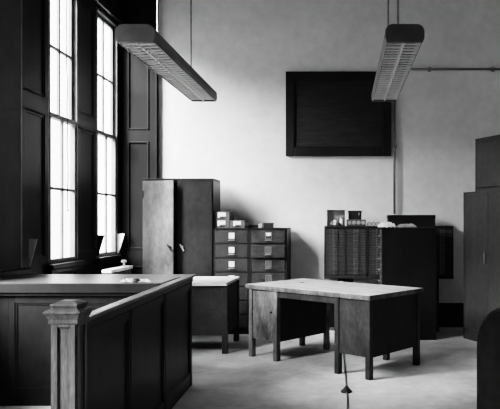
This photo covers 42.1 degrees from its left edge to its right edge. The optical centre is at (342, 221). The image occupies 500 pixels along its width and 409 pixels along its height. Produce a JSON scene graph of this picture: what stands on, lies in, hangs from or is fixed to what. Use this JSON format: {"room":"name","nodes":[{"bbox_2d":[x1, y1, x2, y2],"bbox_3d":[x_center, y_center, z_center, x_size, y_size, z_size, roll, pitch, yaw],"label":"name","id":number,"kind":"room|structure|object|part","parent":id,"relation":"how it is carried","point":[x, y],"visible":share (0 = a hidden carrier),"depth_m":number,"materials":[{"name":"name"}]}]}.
{"room":"old office","nodes":[
{"label":"old office","id":0,"kind":"room"},
{"bbox_2d":[26,0,114,273],"bbox_3d":[-3.092,-1.035,2.775,0.065,4.950,11.950,0,0,0],"label":"wall","id":1,"kind":"structure","parent":0,"point":[33,7],"depth_m":6.40,"materials":[{"name":"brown wood"}]},
{"bbox_2d":[0,0,37,276],"bbox_3d":[-3.015,-1.060,5.670,0.250,3.200,0.820,0,0,0],"label":"window shutter","id":2,"kind":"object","parent":1,"relation":"in","point":[10,10],"depth_m":5.82,"materials":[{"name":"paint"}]},
{"bbox_3d":[-3.063,-0.355,5.670,0.035,1.590,0.680,0,0,0],"label":"sash","id":3,"kind":"part","parent":2,"relation":"part of","materials":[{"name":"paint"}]},
{"bbox_2d":[0,0,19,268],"bbox_3d":[-3.042,-1.100,5.670,0.005,3.040,0.670,0,0,0],"label":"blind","id":4,"kind":"object","parent":2,"relation":"attached to","point":[9,9],"depth_m":5.82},
{"bbox_3d":[-3.055,0.490,5.670,0.170,0.100,0.820,0,0,0],"label":"sill","id":5,"kind":"part","parent":2,"relation":"part of","materials":[{"name":"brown wood"}]},
{"bbox_3d":[-3.078,-1.110,5.670,0.084,3.100,0.740,0,0,0],"label":"frame","id":6,"kind":"part","parent":2,"relation":"part of","materials":[{"name":"paint"}]},
{"bbox_2d":[46,0,84,273],"bbox_3d":[-3.055,-1.060,6.940,0.170,3.200,0.820,0,0,0],"label":"window","id":7,"kind":"structure","parent":1,"relation":"in","point":[62,264],"depth_m":7.12,"materials":[{"name":"paint"}]},
{"bbox_3d":[-3.100,-1.865,6.940,0.035,1.530,0.680,0,0,0],"label":"sash","id":8,"kind":"part","parent":7,"relation":"part of","materials":[{"name":"glass"}]},
{"bbox_3d":[-3.063,-0.355,6.940,0.035,1.590,0.680,0,0,0],"label":"sash","id":9,"kind":"part","parent":7,"relation":"part of","materials":[{"name":"glass"}]},
{"bbox_3d":[-3.055,0.490,6.940,0.170,0.100,0.820,0,0,0],"label":"sill","id":10,"kind":"part","parent":7,"relation":"part of","materials":[{"name":"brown wood"}]},
{"bbox_3d":[-3.027,-1.359,6.994,0.025,2.483,0.059,0,0,0],"label":"pull cord","id":11,"kind":"part","parent":7,"relation":"part of","materials":[{"name":"white"}]},
{"bbox_2d":[22,0,119,273],"bbox_3d":[-3.050,-1.115,2.775,0.020,4.790,11.950,0,0,0],"label":"trim","id":12,"kind":"structure","parent":1,"relation":"attached to","point":[33,102],"depth_m":6.53,"materials":[{"name":"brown wood"}]},
{"bbox_2d":[92,0,125,24],"bbox_3d":[-3.015,-2.740,2.755,0.090,0.120,11.910,0,0,0],"label":"trim","id":13,"kind":"structure","parent":1,"relation":"attached to","point":[105,7],"depth_m":8.19,"materials":[{"name":"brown wood"}]},
{"bbox_2d":[95,6,123,265],"bbox_3d":[-3.040,-1.060,8.215,0.200,3.200,0.810,0,0,0],"label":"window","id":14,"kind":"structure","parent":1,"relation":"in","point":[104,258],"depth_m":8.45,"materials":[{"name":"glass"}]},
{"bbox_3d":[-3.100,-1.865,8.225,0.035,1.530,0.690,0,0,0],"label":"sash","id":15,"kind":"part","parent":14,"relation":"part of","materials":[{"name":"glass"}]},
{"bbox_3d":[-3.063,-0.355,8.225,0.035,1.590,0.690,0,0,0],"label":"sash","id":16,"kind":"part","parent":14,"relation":"part of","materials":[{"name":"glass"}]},
{"bbox_3d":[-3.055,0.490,8.215,0.170,0.100,0.810,0,0,0],"label":"sill","id":17,"kind":"part","parent":14,"relation":"part of","materials":[{"name":"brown wood"}]},
{"bbox_2d":[0,327,476,408],"bbox_3d":[0.055,1.515,2.775,6.890,0.150,12.350,0,0,0],"label":"floor","id":18,"kind":"structure","parent":0,"point":[304,377],"depth_m":5.86,"materials":[{"name":"grey concrete"}]},
{"bbox_2d":[0,274,195,408],"bbox_3d":[-2.124,0.908,4.388,1.791,1.064,2.823,0,0,0],"label":"counter","id":19,"kind":"object","parent":18,"relation":"on","point":[68,341],"depth_m":4.71,"materials":[{"name":"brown wood"}]},
{"bbox_3d":[-2.225,0.973,5.353,1.590,0.935,0.735,0,0,0],"label":"panel","id":20,"kind":"part","parent":19,"relation":"part of","materials":[{"name":"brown wood"}]},
{"bbox_3d":[-1.317,0.954,3.065,0.128,0.972,0.128,0,0,0],"label":"newel post","id":21,"kind":"part","parent":19,"relation":"part of","materials":[{"name":"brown wood"}]},
{"bbox_3d":[-2.225,0.525,4.955,1.590,0.099,0.050,0,0,0],"label":"edge moulding","id":22,"kind":"part","parent":19,"relation":"part of","materials":[{"name":"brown wood"}]},
{"bbox_2d":[0,274,187,284],"bbox_3d":[-2.183,0.485,5.383,1.675,0.020,0.835,0,0,0],"label":"countertop","id":23,"kind":"structure","parent":19,"relation":"on","point":[161,279],"depth_m":5.36,"materials":[{"name":"grey wood"}]},
{"bbox_2d":[120,278,133,281],"bbox_3d":[-1.704,0.459,5.060,0.110,0.029,0.132,0,0,0],"label":"crumpled paper","id":24,"kind":"object","parent":19,"relation":"on","point":[126,279],"visible":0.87,"depth_m":5.01,"materials":[{"name":"white paper"}]},
{"bbox_3d":[-1.336,0.983,4.369,0.064,0.915,2.460,0,0,-2],"label":"rail panel","id":25,"kind":"part","parent":19,"relation":"part of","materials":[{"name":"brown wood"}]},
{"bbox_3d":[-1.338,0.511,4.394,0.080,0.037,2.530,0,0,-2],"label":"rail moulding","id":26,"kind":"part","parent":19,"relation":"part of","materials":[{"name":"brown wood"}]},
{"bbox_3d":[-1.337,0.485,4.459,0.067,0.023,2.680,0,0,-2],"label":"cap rail","id":27,"kind":"part","parent":19,"relation":"part of","materials":[{"name":"grey wood"}]},
{"bbox_2d":[138,279,151,282],"bbox_3d":[-1.582,0.461,5.050,0.110,0.025,0.132,0,0,-29],"label":"crumpled paper","id":28,"kind":"object","parent":19,"relation":"on","point":[141,280],"visible":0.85,"depth_m":5.01,"materials":[{"name":"white paper"}]},
{"bbox_2d":[102,260,132,273],"bbox_3d":[-2.665,0.950,7.550,0.110,0.980,0.740,0,0,0],"label":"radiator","id":29,"kind":"object","parent":18,"relation":"on","point":[125,269],"visible":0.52,"depth_m":7.56,"materials":[{"name":"metal"}]},
{"bbox_2d":[142,178,219,275],"bbox_3d":[-2.118,0.440,8.313,0.913,2.000,0.634,0,0,0],"label":"wardrobe","id":30,"kind":"object","parent":18,"relation":"on","point":[178,213],"visible":0.71,"depth_m":8.14,"materials":[{"name":"wood"}]},
{"bbox_3d":[-2.348,0.417,8.094,0.437,1.885,0.020,0,0,15],"label":"door","id":31,"kind":"part","parent":30,"relation":"part of","materials":[{"name":"grey wood"}]},
{"bbox_3d":[-1.898,0.417,8.151,0.445,1.893,0.026,0,0,0],"label":"door","id":32,"kind":"part","parent":30,"relation":"part of","materials":[{"name":"wood"}]},
{"bbox_2d":[192,276,238,353],"bbox_3d":[-1.821,1.052,7.345,1.118,0.777,0.850,0,0,0],"label":"desk","id":33,"kind":"object","parent":18,"relation":"on","point":[215,299],"visible":0.51,"depth_m":6.96,"materials":[{"name":"black wood"}]},
{"bbox_3d":[-1.292,1.067,6.980,0.060,0.745,0.060,0,0,0],"label":"leg","id":34,"kind":"part","parent":33,"relation":"part of","materials":[{"name":"black wood"}]},
{"bbox_3d":[-1.292,1.067,7.720,0.060,0.745,0.060,0,0,0],"label":"leg","id":35,"kind":"part","parent":33,"relation":"part of","materials":[{"name":"black wood"}]},
{"bbox_2d":[214,228,249,334],"bbox_3d":[-1.425,0.758,8.412,0.462,1.363,0.576,0,0,0],"label":"filing cabinet","id":36,"kind":"object","parent":18,"relation":"on","point":[231,245],"visible":0.56,"depth_m":8.15,"materials":[{"name":"metal"}]},
{"bbox_2d":[214,220,229,227],"bbox_3d":[-1.563,0.025,8.344,0.198,0.104,0.332,0,0,0],"label":"box","id":37,"kind":"object","parent":36,"relation":"on","point":[217,223],"visible":0.81,"depth_m":8.19,"materials":[{"name":"cardboard"}]},
{"bbox_2d":[214,212,233,219],"bbox_3d":[-1.559,-0.080,8.344,0.198,0.104,0.332,0,0,0],"label":"box","id":38,"kind":"object","parent":37,"relation":"on","point":[217,215],"visible":1,"depth_m":8.19,"materials":[{"name":"cardboard"}]},
{"bbox_3d":[-1.425,0.190,8.399,0.418,0.168,0.503,0,0,0],"label":"drawer","id":39,"kind":"part","parent":36,"relation":"part of","materials":[{"name":"metal"}]},
{"bbox_3d":[-1.425,0.371,8.399,0.418,0.168,0.503,0,0,0],"label":"drawer","id":40,"kind":"part","parent":36,"relation":"part of","materials":[{"name":"wood"}]},
{"bbox_3d":[-1.425,0.553,8.399,0.418,0.168,0.503,0,0,0],"label":"drawer","id":41,"kind":"part","parent":36,"relation":"part of","materials":[{"name":"wood"}]},
{"bbox_3d":[-1.425,0.734,8.399,0.418,0.168,0.503,0,0,0],"label":"drawer","id":42,"kind":"part","parent":36,"relation":"part of","materials":[{"name":"metal"}]},
{"bbox_2d":[229,220,247,227],"bbox_3d":[-1.361,0.028,8.334,0.198,0.098,0.312,0,0,0],"label":"box","id":43,"kind":"object","parent":36,"relation":"on","point":[233,223],"visible":0.97,"depth_m":8.19,"materials":[{"name":"cardboard"}]},
{"bbox_3d":[-1.425,0.916,8.399,0.418,0.168,0.503,0,0,0],"label":"drawer","id":44,"kind":"part","parent":36,"relation":"part of","materials":[{"name":"metal"}]},
{"bbox_3d":[-1.425,1.098,8.399,0.418,0.168,0.503,0,0,0],"label":"drawer","id":45,"kind":"part","parent":36,"relation":"part of","materials":[{"name":"wood"}]},
{"bbox_3d":[-1.425,1.279,8.399,0.418,0.168,0.503,0,0,0],"label":"drawer","id":46,"kind":"part","parent":36,"relation":"part of","materials":[{"name":"wood"}]},
{"bbox_2d":[250,228,290,283],"bbox_3d":[-0.952,0.758,8.389,0.476,1.363,0.621,0,0,0],"label":"filing cabinet","id":47,"kind":"object","parent":18,"relation":"on","point":[270,248],"visible":0.49,"depth_m":8.15,"materials":[{"name":"metal"}]},
{"bbox_2d":[263,223,273,227],"bbox_3d":[-0.971,0.044,8.310,0.126,0.066,0.126,0,0,0],"label":"box","id":48,"kind":"object","parent":47,"relation":"on","point":[265,225],"visible":1,"depth_m":8.25,"materials":[{"name":"grey cardboard"}]},
{"bbox_3d":[-0.952,0.371,8.354,0.432,0.168,0.503,0,0,0],"label":"drawer","id":49,"kind":"part","parent":47,"relation":"part of","materials":[{"name":"grey wood"}]},
{"bbox_3d":[-0.952,0.190,8.386,0.432,0.168,0.503,0,0,0],"label":"drawer","id":50,"kind":"part","parent":47,"relation":"part of","materials":[{"name":"black wood"}]},
{"bbox_3d":[-0.952,0.553,8.399,0.432,0.168,0.503,0,0,0],"label":"drawer","id":51,"kind":"part","parent":47,"relation":"part of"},
{"bbox_3d":[-0.952,0.734,8.399,0.432,0.168,0.503,0,0,0],"label":"drawer","id":52,"kind":"part","parent":47,"relation":"part of","materials":[{"name":"grey wood"}]},
{"bbox_2d":[245,278,423,379],"bbox_3d":[-0.118,1.052,6.630,1.688,0.775,0.888,0,0,40],"label":"writing desk","id":53,"kind":"object","parent":18,"relation":"on","point":[371,321],"visible":0.99,"depth_m":6.35,"materials":[{"name":"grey wood"}]},
{"bbox_3d":[-0.975,1.076,6.842,0.055,0.728,0.055,0,0,40],"label":"leg","id":54,"kind":"part","parent":53,"relation":"part of","materials":[{"name":"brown wood"}]},
{"bbox_3d":[-0.835,0.983,6.715,0.316,0.515,0.021,0,0,40],"label":"door","id":55,"kind":"part","parent":53,"relation":"part of","materials":[{"name":"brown wood"}]},
{"bbox_3d":[-0.686,1.076,6.599,0.055,0.728,0.055,0,0,40],"label":"leg","id":56,"kind":"part","parent":53,"relation":"part of","materials":[{"name":"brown wood"}]},
{"bbox_3d":[-0.475,1.076,7.437,0.055,0.728,0.055,0,0,40],"label":"leg","id":57,"kind":"part","parent":53,"relation":"part of","materials":[{"name":"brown wood"}]},
{"bbox_3d":[-0.371,0.745,6.324,0.780,0.066,0.022,0,0,40],"label":"kneehole drawer","id":58,"kind":"part","parent":53,"relation":"part of","materials":[{"name":"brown wood"}]},
{"bbox_3d":[-0.186,1.076,7.194,0.055,0.728,0.055,0,0,40],"label":"leg","id":59,"kind":"part","parent":53,"relation":"part of","materials":[{"name":"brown wood"}]},
{"bbox_3d":[-0.119,0.705,6.631,1.684,0.014,0.872,0,0,40],"label":"edge moulding","id":60,"kind":"part","parent":53,"relation":"part of","materials":[{"name":"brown wood"}]},
{"bbox_3d":[-0.046,1.076,6.062,0.055,0.728,0.055,0,0,40],"label":"leg","id":61,"kind":"part","parent":53,"relation":"part of","materials":[{"name":"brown wood"}]},
{"bbox_3d":[0.092,0.983,5.937,0.312,0.515,0.021,0,0,40],"label":"door","id":62,"kind":"part","parent":53,"relation":"part of","materials":[{"name":"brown wood"}]},
{"bbox_3d":[0.239,1.076,5.823,0.055,0.728,0.055,0,0,40],"label":"leg","id":63,"kind":"part","parent":53,"relation":"part of","materials":[{"name":"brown wood"}]},
{"bbox_3d":[0.454,1.076,6.658,0.055,0.728,0.055,0,0,40],"label":"leg","id":64,"kind":"part","parent":53,"relation":"part of","materials":[{"name":"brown wood"}]},
{"bbox_3d":[0.739,1.076,6.418,0.055,0.728,0.055,0,0,40],"label":"leg","id":65,"kind":"part","parent":53,"relation":"part of","materials":[{"name":"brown wood"}]},
{"bbox_2d":[324,226,366,281],"bbox_3d":[0.034,0.746,8.482,0.555,1.388,0.475,0,0,0],"label":"cabinet","id":66,"kind":"object","parent":18,"relation":"on","point":[345,247],"visible":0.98,"depth_m":8.28,"materials":[{"name":"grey wood"}]},
{"bbox_3d":[-0.101,0.101,8.482,0.247,0.029,0.396,0,0,0],"label":"drawer","id":67,"kind":"part","parent":66,"relation":"part of","materials":[{"name":"grey wood"}]},
{"bbox_3d":[-0.101,0.134,8.482,0.247,0.029,0.396,0,0,0],"label":"drawer","id":68,"kind":"part","parent":66,"relation":"part of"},
{"bbox_3d":[-0.101,0.167,8.482,0.247,0.029,0.396,0,0,0],"label":"drawer","id":69,"kind":"part","parent":66,"relation":"part of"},
{"bbox_3d":[-0.101,0.200,8.482,0.247,0.029,0.396,0,0,0],"label":"drawer","id":70,"kind":"part","parent":66,"relation":"part of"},
{"bbox_3d":[-0.101,0.233,8.482,0.247,0.029,0.396,0,0,0],"label":"drawer","id":71,"kind":"part","parent":66,"relation":"part of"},
{"bbox_3d":[-0.101,0.266,8.482,0.247,0.029,0.396,0,0,0],"label":"drawer","id":72,"kind":"part","parent":66,"relation":"part of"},
{"bbox_3d":[-0.101,0.332,8.482,0.247,0.029,0.396,0,0,0],"label":"drawer","id":73,"kind":"part","parent":66,"relation":"part of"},
{"bbox_3d":[-0.101,0.365,8.482,0.247,0.029,0.396,0,0,0],"label":"drawer","id":74,"kind":"part","parent":66,"relation":"part of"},
{"bbox_3d":[-0.101,0.398,8.482,0.247,0.029,0.396,0,0,0],"label":"drawer","id":75,"kind":"part","parent":66,"relation":"part of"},
{"bbox_3d":[-0.101,0.431,8.482,0.247,0.029,0.396,0,0,0],"label":"drawer","id":76,"kind":"part","parent":66,"relation":"part of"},
{"bbox_3d":[-0.101,0.464,8.482,0.247,0.029,0.396,0,0,0],"label":"drawer","id":77,"kind":"part","parent":66,"relation":"part of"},
{"bbox_3d":[-0.101,0.497,8.482,0.247,0.029,0.396,0,0,0],"label":"drawer","id":78,"kind":"part","parent":66,"relation":"part of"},
{"bbox_3d":[-0.101,0.531,8.482,0.247,0.029,0.396,0,0,0],"label":"drawer","id":79,"kind":"part","parent":66,"relation":"part of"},
{"bbox_3d":[-0.101,0.564,8.482,0.247,0.029,0.396,0,0,0],"label":"drawer","id":80,"kind":"part","parent":66,"relation":"part of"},
{"bbox_3d":[-0.101,0.597,8.482,0.247,0.029,0.396,0,0,0],"label":"drawer","id":81,"kind":"part","parent":66,"relation":"part of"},
{"bbox_3d":[-0.101,0.630,8.482,0.247,0.029,0.396,0,0,0],"label":"drawer","id":82,"kind":"part","parent":66,"relation":"part of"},
{"bbox_2d":[327,210,344,225],"bbox_3d":[-0.092,-0.053,8.420,0.235,0.210,0.140,0,0,0],"label":"open box","id":83,"kind":"object","parent":66,"relation":"on","point":[331,214],"visible":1,"depth_m":8.48,"materials":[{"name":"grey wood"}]},
{"bbox_3d":[0.168,0.101,8.482,0.247,0.029,0.396,0,0,0],"label":"drawer","id":84,"kind":"part","parent":66,"relation":"part of","materials":[{"name":"grey wood"}]},
{"bbox_3d":[0.168,0.134,8.482,0.247,0.029,0.396,0,0,0],"label":"drawer","id":85,"kind":"part","parent":66,"relation":"part of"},
{"bbox_3d":[0.168,0.167,8.482,0.247,0.029,0.396,0,0,0],"label":"drawer","id":86,"kind":"part","parent":66,"relation":"part of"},
{"bbox_3d":[0.168,0.200,8.482,0.247,0.029,0.396,0,0,0],"label":"drawer","id":87,"kind":"part","parent":66,"relation":"part of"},
{"bbox_3d":[0.168,0.233,8.482,0.247,0.029,0.396,0,0,0],"label":"drawer","id":88,"kind":"part","parent":66,"relation":"part of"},
{"bbox_3d":[0.168,0.266,8.482,0.247,0.029,0.396,0,0,0],"label":"drawer","id":89,"kind":"part","parent":66,"relation":"part of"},
{"bbox_3d":[0.168,0.299,8.482,0.247,0.029,0.396,0,0,0],"label":"drawer","id":90,"kind":"part","parent":66,"relation":"part of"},
{"bbox_3d":[0.168,0.332,8.482,0.247,0.029,0.396,0,0,0],"label":"drawer","id":91,"kind":"part","parent":66,"relation":"part of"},
{"bbox_3d":[0.168,0.365,8.482,0.247,0.029,0.396,0,0,0],"label":"drawer","id":92,"kind":"part","parent":66,"relation":"part of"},
{"bbox_3d":[0.168,0.398,8.482,0.247,0.029,0.396,0,0,0],"label":"drawer","id":93,"kind":"part","parent":66,"relation":"part of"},
{"bbox_3d":[0.168,0.431,8.482,0.247,0.029,0.396,0,0,0],"label":"drawer","id":94,"kind":"part","parent":66,"relation":"part of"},
{"bbox_3d":[0.168,0.464,8.482,0.247,0.029,0.396,0,0,0],"label":"drawer","id":95,"kind":"part","parent":66,"relation":"part of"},
{"bbox_3d":[0.168,0.497,8.482,0.247,0.029,0.396,0,0,0],"label":"drawer","id":96,"kind":"part","parent":66,"relation":"part of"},
{"bbox_3d":[0.168,0.531,8.482,0.247,0.029,0.396,0,0,0],"label":"drawer","id":97,"kind":"part","parent":66,"relation":"part of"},
{"bbox_3d":[0.168,0.564,8.482,0.247,0.029,0.396,0,0,0],"label":"drawer","id":98,"kind":"part","parent":66,"relation":"part of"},
{"bbox_3d":[0.168,0.597,8.482,0.247,0.029,0.396,0,0,0],"label":"drawer","id":99,"kind":"part","parent":66,"relation":"part of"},
{"bbox_3d":[0.168,0.630,8.482,0.247,0.029,0.396,0,0,0],"label":"drawer","id":100,"kind":"part","parent":66,"relation":"part of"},
{"bbox_3d":[0.168,0.663,8.482,0.247,0.029,0.396,0,0,0],"label":"drawer","id":101,"kind":"part","parent":66,"relation":"part of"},
{"bbox_2d":[347,219,365,225],"bbox_3d":[0.175,0.009,8.474,0.250,0.085,0.212,0,0,0],"label":"tray","id":102,"kind":"object","parent":66,"relation":"on","point":[350,222],"visible":1,"depth_m":8.38,"materials":[{"name":"grey paper"}]},
{"bbox_2d":[348,211,361,218],"bbox_3d":[0.158,-0.092,8.471,0.180,0.118,0.166,0,0,0],"label":"box","id":103,"kind":"object","parent":102,"relation":"on","point":[351,214],"visible":0.93,"depth_m":8.40,"materials":[{"name":"metal"}]},
{"bbox_2d":[341,354,351,408],"bbox_3d":[0.029,1.415,5.844,0.096,0.050,2.424,0,0,0],"label":"cord","id":104,"kind":"object","parent":18,"relation":"on","point":[346,389],"visible":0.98,"depth_m":5.38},
{"bbox_3d":[0.022,1.434,5.844,0.029,0.012,2.424,0,0,0],"label":"cord","id":105,"kind":"part","parent":104,"relation":"part of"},
{"bbox_2d":[367,226,408,284],"bbox_3d":[0.595,0.746,8.482,0.555,1.388,0.475,0,0,0],"label":"cabinet","id":106,"kind":"object","parent":18,"relation":"on","point":[373,241],"visible":0.34,"depth_m":8.28,"materials":[{"name":"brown wood"}]},
{"bbox_3d":[0.460,0.266,8.482,0.247,0.029,0.396,0,0,0],"label":"drawer","id":107,"kind":"part","parent":106,"relation":"part of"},
{"bbox_3d":[0.460,0.630,8.482,0.247,0.029,0.396,0,0,0],"label":"drawer","id":108,"kind":"part","parent":106,"relation":"part of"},
{"bbox_2d":[378,228,436,339],"bbox_3d":[0.796,0.757,8.000,0.701,1.367,0.471,0,0,0],"label":"cabinet","id":109,"kind":"object","parent":18,"relation":"on","point":[407,258],"visible":0.54,"depth_m":7.77,"materials":[{"name":"wood"}]},
{"bbox_2d":[377,222,395,227],"bbox_3d":[0.543,0.035,7.950,0.187,0.074,0.286,0,0,-17],"label":"paper","id":110,"kind":"object","parent":109,"relation":"on","point":[386,224],"visible":1,"depth_m":7.87,"materials":[{"name":"white paper"}]},
{"bbox_2d":[396,223,415,227],"bbox_3d":[0.791,0.045,8.000,0.264,0.054,0.263,0,0,-6],"label":"paper","id":111,"kind":"object","parent":109,"relation":"on","point":[411,224],"visible":0.99,"depth_m":7.91,"materials":[{"name":"white paper"}]},
{"bbox_2d":[387,215,435,225],"bbox_3d":[0.907,-0.020,8.530,0.634,0.144,0.230,0,0,0],"label":"box","id":112,"kind":"object","parent":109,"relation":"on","point":[417,220],"visible":0.88,"depth_m":8.42,"materials":[{"name":"metal"}]},
{"bbox_3d":[0.907,-0.070,8.530,0.634,0.045,0.230,0,0,0],"label":"lid","id":113,"kind":"part","parent":112,"relation":"part of","materials":[{"name":"metal"}]},
{"bbox_2d":[411,226,453,331],"bbox_3d":[1.156,0.746,8.482,0.555,1.388,0.475,0,0,0],"label":"cabinet","id":114,"kind":"object","parent":18,"relation":"on","point":[444,234],"visible":0.39,"depth_m":8.28,"materials":[{"name":"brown wood"}]},
{"bbox_3d":[1.290,0.101,8.482,0.247,0.029,0.396,0,0,0],"label":"drawer","id":115,"kind":"part","parent":114,"relation":"part of","materials":[{"name":"black wood"}]},
{"bbox_3d":[1.290,0.167,8.482,0.247,0.029,0.396,0,0,0],"label":"drawer","id":116,"kind":"part","parent":114,"relation":"part of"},
{"bbox_3d":[1.290,0.200,8.482,0.247,0.029,0.396,0,0,0],"label":"drawer","id":117,"kind":"part","parent":114,"relation":"part of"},
{"bbox_3d":[1.290,0.233,8.482,0.247,0.029,0.396,0,0,0],"label":"drawer","id":118,"kind":"part","parent":114,"relation":"part of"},
{"bbox_3d":[1.290,0.266,8.482,0.247,0.029,0.396,0,0,0],"label":"drawer","id":119,"kind":"part","parent":114,"relation":"part of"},
{"bbox_3d":[1.290,0.332,8.482,0.247,0.029,0.396,0,0,0],"label":"drawer","id":120,"kind":"part","parent":114,"relation":"part of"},
{"bbox_3d":[1.290,0.398,8.482,0.247,0.029,0.396,0,0,0],"label":"drawer","id":121,"kind":"part","parent":114,"relation":"part of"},
{"bbox_3d":[1.290,0.464,8.482,0.247,0.029,0.396,0,0,0],"label":"drawer","id":122,"kind":"part","parent":114,"relation":"part of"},
{"bbox_3d":[1.290,0.531,8.482,0.247,0.029,0.396,0,0,0],"label":"drawer","id":123,"kind":"part","parent":114,"relation":"part of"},
{"bbox_3d":[1.290,0.564,8.482,0.247,0.029,0.396,0,0,0],"label":"drawer","id":124,"kind":"part","parent":114,"relation":"part of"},
{"bbox_3d":[1.290,0.597,8.482,0.247,0.029,0.396,0,0,0],"label":"drawer","id":125,"kind":"part","parent":114,"relation":"part of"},
{"bbox_3d":[1.290,0.630,8.482,0.247,0.029,0.396,0,0,0],"label":"drawer","id":126,"kind":"part","parent":114,"relation":"part of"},
{"bbox_2d":[463,190,499,341],"bbox_3d":[1.905,0.537,7.570,0.505,1.806,0.950,0,0,-26],"label":"cabinet","id":127,"kind":"object","parent":18,"relation":"on","point":[481,209],"visible":0.98,"depth_m":7.61,"materials":[{"name":"wood"}]},
{"bbox_3d":[1.612,0.486,7.676,0.019,1.638,0.441,0,0,-26],"label":"door","id":128,"kind":"part","parent":127,"relation":"part of","materials":[{"name":"wood"}]},
{"bbox_2d":[475,135,499,191],"bbox_3d":[1.946,-0.683,7.468,0.480,0.635,0.700,0,0,-26],"label":"locker","id":129,"kind":"object","parent":127,"relation":"on","point":[487,149],"visible":0.99,"depth_m":7.48,"materials":[{"name":"grey metal"}]},
{"bbox_3d":[1.805,0.486,7.275,0.019,1.638,0.441,0,0,-26],"label":"door","id":130,"kind":"part","parent":127,"relation":"part of","materials":[{"name":"wood"}]},
{"bbox_2d":[477,308,499,408],"bbox_3d":[1.487,1.040,4.962,0.860,0.800,0.860,0,0,13],"label":"armchair","id":131,"kind":"object","parent":18,"relation":"on","point":[488,338],"visible":1,"depth_m":4.62,"materials":[{"name":"fabric"}]},
{"bbox_2d":[98,0,499,302],"bbox_3d":[0.055,-1.035,8.850,6.890,4.950,0.200,0,0,0],"label":"wall","id":132,"kind":"structure","parent":0,"point":[244,50],"depth_m":8.75,"materials":[{"name":"paint"}]},
{"bbox_2d":[120,0,157,273],"bbox_3d":[-2.787,-1.200,8.715,0.506,4.620,0.070,0,0,0],"label":"window shutter","id":133,"kind":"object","parent":132,"relation":"attached to","point":[138,82],"depth_m":8.70,"materials":[{"name":"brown wood"}]},
{"bbox_2d":[286,71,390,155],"bbox_3d":[-0.061,-1.478,8.720,1.441,1.154,0.060,0,0,0],"label":"blackboard","id":134,"kind":"object","parent":132,"relation":"attached to","point":[329,113],"visible":0.87,"depth_m":8.72,"materials":[{"name":"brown wood"}]},
{"bbox_3d":[-0.061,-1.478,8.733,1.241,0.954,0.031,0,0,0],"label":"board panel","id":135,"kind":"part","parent":134,"relation":"part of","materials":[{"name":"black"}]},
{"bbox_2d":[330,303,462,326],"bbox_3d":[0.130,1.275,8.730,6.340,0.330,0.040,0,0,0],"label":"baseboard","id":136,"kind":"structure","parent":132,"relation":"attached to","point":[450,314],"depth_m":8.72,"materials":[{"name":"paint"}]},
{"bbox_2d":[392,67,499,213],"bbox_3d":[1.987,-1.111,8.719,2.627,2.002,0.062,0,0,0],"label":"pipe","id":137,"kind":"object","parent":132,"relation":"attached to","point":[394,146],"visible":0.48,"depth_m":8.70,"materials":[{"name":"grey metal"}]},
{"bbox_3d":[0.055,-3.585,2.775,6.890,0.150,12.350,0,0,0],"label":"ceiling","id":138,"kind":"structure","parent":0,"visible":0},
{"bbox_2d":[115,0,216,101],"bbox_3d":[-1.530,-2.417,5.845,0.288,2.187,2.326,0,0,0],"label":"lamp","id":139,"kind":"object","parent":138,"relation":"hanging from","point":[143,41],"visible":1,"depth_m":5.34,"materials":[{"name":"metal"}]},
{"bbox_3d":[-1.530,-2.478,5.260,0.060,2.065,0.058,0,0,0],"label":"hanging rod","id":140,"kind":"part","parent":139,"relation":"part of","materials":[{"name":"metal"}]},
{"bbox_3d":[-1.530,-2.478,6.410,0.060,2.065,0.058,0,0,0],"label":"hanging rod","id":141,"kind":"part","parent":139,"relation":"part of","materials":[{"name":"metal"}]},
{"bbox_2d":[371,0,424,101],"bbox_3d":[0.455,-2.417,5.845,0.288,2.187,2.326,0,0,0],"label":"lamp","id":142,"kind":"object","parent":138,"relation":"hanging from","point":[401,45],"visible":1,"depth_m":5.27,"materials":[{"name":"metal"}]},
{"bbox_3d":[0.455,-2.478,6.410,0.060,2.065,0.058,0,0,0],"label":"hanging rod","id":143,"kind":"part","parent":142,"relation":"part of","materials":[{"name":"metal"}]},
{"bbox_3d":[0.455,-2.478,5.260,0.060,2.065,0.058,0,0,0],"label":"hanging rod","id":144,"kind":"part","parent":142,"relation":"part of","materials":[{"name":"metal"}]}
]}

